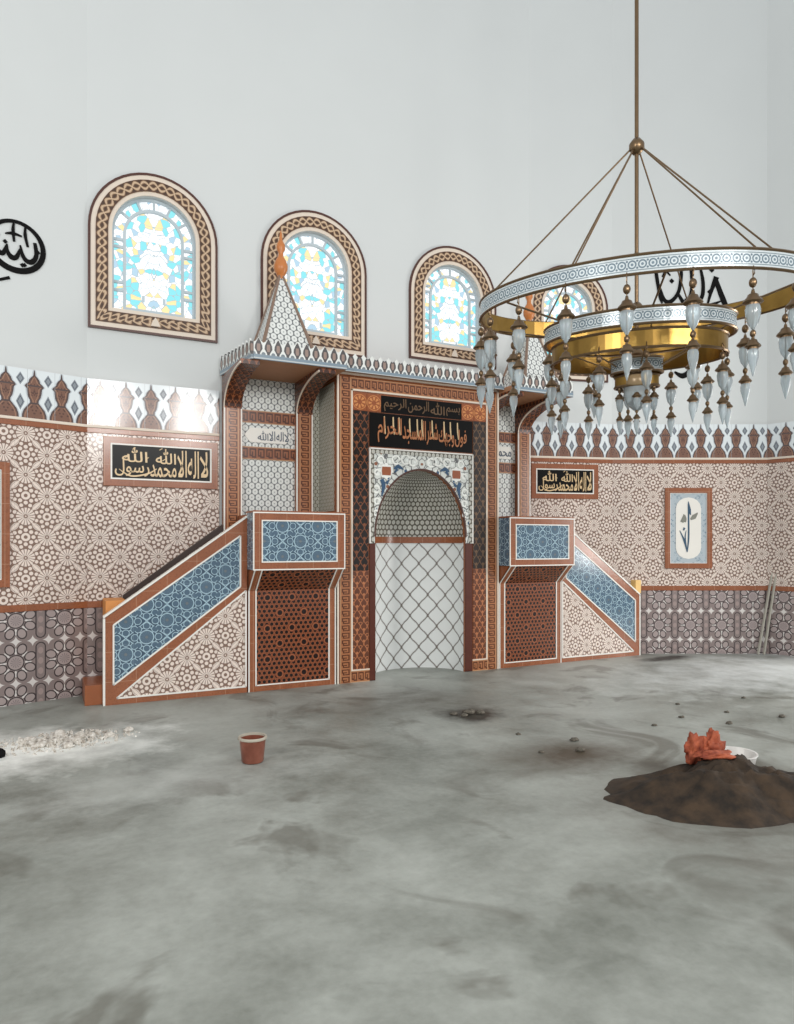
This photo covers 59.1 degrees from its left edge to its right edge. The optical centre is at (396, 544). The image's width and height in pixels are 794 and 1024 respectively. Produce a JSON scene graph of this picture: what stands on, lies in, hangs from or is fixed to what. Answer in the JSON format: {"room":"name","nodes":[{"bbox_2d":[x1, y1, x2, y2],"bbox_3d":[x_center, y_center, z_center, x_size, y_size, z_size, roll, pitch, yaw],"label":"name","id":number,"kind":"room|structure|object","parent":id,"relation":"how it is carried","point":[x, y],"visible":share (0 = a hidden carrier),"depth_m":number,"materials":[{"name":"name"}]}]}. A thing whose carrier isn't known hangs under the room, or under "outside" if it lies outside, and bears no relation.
{"room":"mosque","nodes":[
{"label":"mosque","id":0,"kind":"room"},
{"bbox_2d":[0,0,87,706],"bbox_3d":[-4.574,-3.900,6.494,3.205,11.000,0.288,0,0,-42],"label":"wall","id":1,"kind":"structure","parent":0,"point":[43,43],"depth_m":7.18,"materials":[{"name":"paint"}]},
{"bbox_2d":[0,462,9,587],"bbox_3d":[-4.107,-0.200,6.727,0.693,1.240,0.025,0,0,-42],"label":"plaque","id":2,"kind":"object","parent":1,"relation":"attached to","point":[4,466],"visible":1,"depth_m":6.92,"materials":[{"name":"brown tile"}]},
{"bbox_2d":[0,219,45,280],"bbox_3d":[-3.852,-2.889,6.992,0.639,0.741,0.016,0,0,-42],"label":"roundel","id":3,"kind":"object","parent":1,"relation":"attached to","point":[5,250],"visible":1,"depth_m":7.06,"materials":[{"name":"black paint"}]},
{"bbox_2d":[87,0,528,676],"bbox_3d":[-0.753,-3.900,8.876,5.830,11.000,0.295,0,0,-27],"label":"wall","id":4,"kind":"structure","parent":0,"point":[385,142],"depth_m":8.34,"materials":[{"name":"paint"}]},
{"bbox_2d":[103,436,217,488],"bbox_3d":[-2.612,-0.907,7.798,1.220,0.535,0.024,0,0,-27],"label":"plaque","id":5,"kind":"object","parent":4,"relation":"attached to","point":[127,461],"visible":1,"depth_m":7.78,"materials":[{"name":"brown tile"}]},
{"bbox_2d":[220,337,346,531],"bbox_3d":[-1.297,-0.787,7.921,1.204,2.775,0.920,0,0,-27],"label":"canopy","id":6,"kind":"object","parent":4,"relation":"attached to","point":[270,391],"visible":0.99,"depth_m":8.20,"materials":[{"name":"tile"}]},
{"bbox_2d":[253,231,312,348],"bbox_3d":[-1.317,-2.786,7.933,0.704,1.568,0.704,0,0,-27],"label":"spire","id":7,"kind":"object","parent":6,"relation":"on","point":[281,320],"visible":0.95,"depth_m":7.81,"materials":[{"name":"tile"}]},
{"bbox_2d":[499,374,572,516],"bbox_3d":[1.688,-0.787,9.409,0.986,2.775,0.920,0,0,-27],"label":"canopy","id":8,"kind":"object","parent":4,"relation":"attached to","point":[514,432],"visible":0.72,"depth_m":9.82,"materials":[{"name":"tile"}]},
{"bbox_2d":[503,295,557,387],"bbox_3d":[1.789,-2.786,9.482,0.704,1.568,0.704,0,0,-27],"label":"spire","id":9,"kind":"object","parent":8,"relation":"on","point":[533,353],"visible":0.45,"depth_m":9.34,"materials":[{"name":"tile"}]},
{"bbox_2d":[0,654,793,1023],"bbox_3d":[2.006,1.675,3.824,24.000,0.150,18.000,0,0,-27],"label":"floor","id":10,"kind":"structure","parent":0,"point":[389,856],"depth_m":3.54,"materials":[{"name":"concrete"}]},
{"bbox_2d":[0,748,5,757],"bbox_3d":[-2.998,1.565,5.275,0.089,0.071,0.077,0,0,-27],"label":"lump","id":11,"kind":"object","parent":10,"relation":"on","point":[2,751],"visible":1,"depth_m":5.26,"materials":[{"name":"black"}]},
{"bbox_2d":[24,736,36,741],"bbox_3d":[-2.982,1.578,5.693,0.106,0.044,0.070,0,0,-27],"label":"chunk","id":12,"kind":"object","parent":10,"relation":"on","point":[29,737],"visible":0.62,"depth_m":5.68,"materials":[{"name":"white stone"}]},
{"bbox_2d":[36,740,47,747],"bbox_3d":[-2.827,1.576,5.552,0.095,0.047,0.083,0,0,-1],"label":"chunk","id":13,"kind":"object","parent":10,"relation":"on","point":[42,743],"visible":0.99,"depth_m":5.53,"materials":[{"name":"white stone"}]},
{"bbox_2d":[53,729,64,737],"bbox_3d":[-2.780,1.561,5.777,0.119,0.078,0.103,0,0,-27],"label":"chunk","id":14,"kind":"object","parent":10,"relation":"on","point":[58,733],"visible":0.6,"depth_m":5.75,"materials":[{"name":"white stone"}]},
{"bbox_2d":[60,741,73,748],"bbox_3d":[-2.603,1.575,5.528,0.106,0.049,0.065,0,0,-27],"label":"chunk","id":15,"kind":"object","parent":10,"relation":"on","point":[67,744],"visible":1,"depth_m":5.51,"materials":[{"name":"white stone"}]},
{"bbox_2d":[0,727,139,755],"bbox_3d":[-2.722,1.572,5.706,1.189,0.056,0.682,0,0,-27],"label":"rubble","id":16,"kind":"object","parent":10,"relation":"on","point":[52,741],"visible":0.84,"depth_m":5.64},
{"bbox_2d":[69,735,81,743],"bbox_3d":[-2.602,1.572,5.658,0.114,0.056,0.085,0,0,-27],"label":"chunk","id":17,"kind":"object","parent":10,"relation":"on","point":[77,737],"visible":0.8,"depth_m":5.65,"materials":[{"name":"white stone"}]},
{"bbox_2d":[104,731,112,736],"bbox_3d":[-2.409,1.578,5.846,0.076,0.044,0.068,0,0,-27],"label":"chunk","id":18,"kind":"object","parent":10,"relation":"on","point":[109,734],"visible":0.88,"depth_m":5.83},
{"bbox_2d":[123,726,133,731],"bbox_3d":[-2.305,1.579,6.009,0.088,0.042,0.054,0,0,-27],"label":"chunk","id":19,"kind":"object","parent":10,"relation":"on","point":[128,728],"visible":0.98,"depth_m":6.00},
{"bbox_2d":[82,516,246,705],"bbox_3d":[-2.481,0.640,7.511,1.610,1.920,0.616,0,0,-27],"label":"staircase","id":20,"kind":"structure","parent":10,"relation":"on","point":[183,634],"depth_m":7.32,"materials":[{"name":"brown tile"}]},
{"bbox_2d":[238,732,266,763],"bbox_3d":[-1.066,1.502,5.166,0.218,0.188,0.215,0,0,-27],"label":"plastic pot","id":21,"kind":"object","parent":10,"relation":"on","point":[252,744],"visible":1,"depth_m":5.10,"materials":[{"name":"red plastic"}]},
{"bbox_2d":[238,510,344,691],"bbox_3d":[-1.211,0.617,7.930,1.045,1.967,0.740,0,0,-27],"label":"pulpit","id":22,"kind":"object","parent":10,"relation":"on","point":[296,559],"visible":0.99,"depth_m":7.72,"materials":[{"name":"brown tile"}]},
{"bbox_2d":[319,352,503,683],"bbox_3d":[0.206,-0.295,8.765,2.240,3.790,0.750,0,0,-27],"label":"mihrab","id":23,"kind":"object","parent":10,"relation":"on","point":[409,454],"visible":0.98,"depth_m":8.79,"materials":[{"name":"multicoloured tile"}]},
{"bbox_2d":[376,471,462,536],"bbox_3d":[0.162,-0.505,8.833,1.240,0.810,0.550,0,0,-27],"label":"hood","id":24,"kind":"object","parent":23,"relation":"attached to","point":[420,503],"depth_m":8.98,"materials":[{"name":"tile"}]},
{"bbox_2d":[463,709,474,714],"bbox_3d":[0.685,1.576,6.626,0.128,0.048,0.095,0,0,-27],"label":"clod","id":25,"kind":"object","parent":10,"relation":"on","point":[468,711],"visible":0.95,"depth_m":6.60,"materials":[{"name":"grey stone"}]},
{"bbox_2d":[476,710,484,713],"bbox_3d":[0.792,1.582,6.647,0.085,0.036,0.070,0,0,-27],"label":"clod","id":26,"kind":"object","parent":10,"relation":"on","point":[477,711],"visible":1,"depth_m":6.62,"materials":[{"name":"grey stone"}]},
{"bbox_2d":[499,516,574,668],"bbox_3d":[1.727,0.617,9.395,1.045,1.967,0.740,0,0,-27],"label":"pulpit","id":27,"kind":"object","parent":10,"relation":"on","point":[536,554],"visible":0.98,"depth_m":9.19,"materials":[{"name":"brown tile"}]},
{"bbox_2d":[575,747,585,751],"bbox_3d":[1.425,1.585,5.433,0.082,0.030,0.062,0,0,-42],"label":"crumb","id":28,"kind":"object","parent":10,"relation":"on","point":[579,749],"visible":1,"depth_m":5.42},
{"bbox_2d":[561,534,640,662],"bbox_3d":[2.789,0.640,10.069,1.465,1.920,0.491,0,0,-27],"label":"staircase","id":29,"kind":"structure","parent":10,"relation":"on","point":[601,611],"depth_m":9.80,"materials":[{"name":"brown tile"}]},
{"bbox_2d":[603,754,793,828],"bbox_3d":[2.184,1.475,4.465,1.801,0.254,0.984,0,0,-9],"label":"soil mound","id":30,"kind":"object","parent":10,"relation":"on","point":[737,792],"visible":0.91,"depth_m":4.23,"materials":[{"name":"brown soil"}]},
{"bbox_2d":[684,731,703,764],"bbox_3d":[1.960,1.325,4.597,0.141,0.204,0.174,0,0,25],"label":"brick","id":31,"kind":"object","parent":30,"relation":"on","point":[694,743],"visible":0.83,"depth_m":4.56,"materials":[{"name":"brick"}]},
{"bbox_2d":[692,750,735,759],"bbox_3d":[2.035,1.346,4.499,0.284,0.056,0.113,0,0,-4],"label":"brick","id":32,"kind":"object","parent":30,"relation":"on","point":[706,754],"visible":1,"depth_m":4.47,"materials":[{"name":"brick"}]},
{"bbox_2d":[703,727,725,749],"bbox_3d":[2.073,1.313,4.604,0.175,0.218,0.148,0,0,-37],"label":"brick","id":33,"kind":"object","parent":30,"relation":"on","point":[712,741],"visible":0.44,"depth_m":4.59,"materials":[{"name":"brick"}]},
{"bbox_2d":[725,746,758,764],"bbox_3d":[2.256,1.445,4.720,0.401,0.109,0.306,0,0,-43],"label":"basin","id":34,"kind":"object","parent":30,"relation":"on","point":[752,755],"visible":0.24,"depth_m":4.83,"materials":[{"name":"white ceramic"}]},
{"bbox_2d":[757,574,771,654],"bbox_3d":[5.399,0.963,10.253,0.278,1.273,0.032,0,0,-13],"label":"batten","id":35,"kind":"object","parent":10,"relation":"on","point":[770,580],"visible":1,"depth_m":10.24,"materials":[{"name":"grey wood"}]},
{"bbox_2d":[763,574,775,654],"bbox_3d":[5.452,0.978,10.224,0.230,1.243,0.032,0,0,-10],"label":"batten","id":36,"kind":"object","parent":10,"relation":"on","point":[774,582],"visible":1,"depth_m":10.21,"materials":[{"name":"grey wood"}]},
{"bbox_2d":[529,0,612,567],"bbox_3d":[2.510,-3.900,10.308,1.320,11.000,0.295,0,0,-11],"label":"wall","id":37,"kind":"structure","parent":0,"point":[570,41],"depth_m":10.22,"materials":[{"name":"paint"}]},
{"bbox_2d":[531,463,597,498],"bbox_3d":[2.438,-0.922,10.156,1.040,0.505,0.026,0,0,-11],"label":"plaque","id":38,"kind":"object","parent":37,"relation":"attached to","point":[548,481],"visible":1,"depth_m":10.15,"materials":[{"name":"brown tile"}]},
{"bbox_2d":[473,0,793,439],"bbox_3d":[1.944,-4.524,5.676,2.632,7.253,1.628,0,0,24],"label":"chandelier","id":39,"kind":"object","parent":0,"point":[634,344],"visible":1,"depth_m":5.43,"materials":[{"name":"gold metal"}]},
{"bbox_2d":[612,0,766,653],"bbox_3d":[4.315,-3.900,10.438,2.292,11.000,0.288,0,0,0],"label":"wall","id":40,"kind":"structure","parent":0,"point":[703,63],"depth_m":10.33,"materials":[{"name":"paint"}]},
{"bbox_2d":[665,488,711,567],"bbox_3d":[4.288,-0.247,10.299,0.693,1.185,0.025,0,0,0],"label":"plaque","id":41,"kind":"object","parent":40,"relation":"attached to","point":[688,511],"visible":1,"depth_m":10.30,"materials":[{"name":"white tile"}]},
{"bbox_2d":[654,270,727,378],"bbox_3d":[4.236,-3.286,10.326,1.401,1.662,0.013,0,0,0],"label":"calligraphy","id":42,"kind":"object","parent":40,"relation":"attached to","point":[715,283],"visible":0.3,"depth_m":10.32,"materials":[{"name":"black"}]},
{"bbox_2d":[767,0,793,655],"bbox_3d":[6.067,-3.900,9.877,1.500,11.000,0.288,0,0,45],"label":"wall","id":43,"kind":"structure","parent":0,"point":[780,13],"depth_m":10.20,"materials":[{"name":"paint"}]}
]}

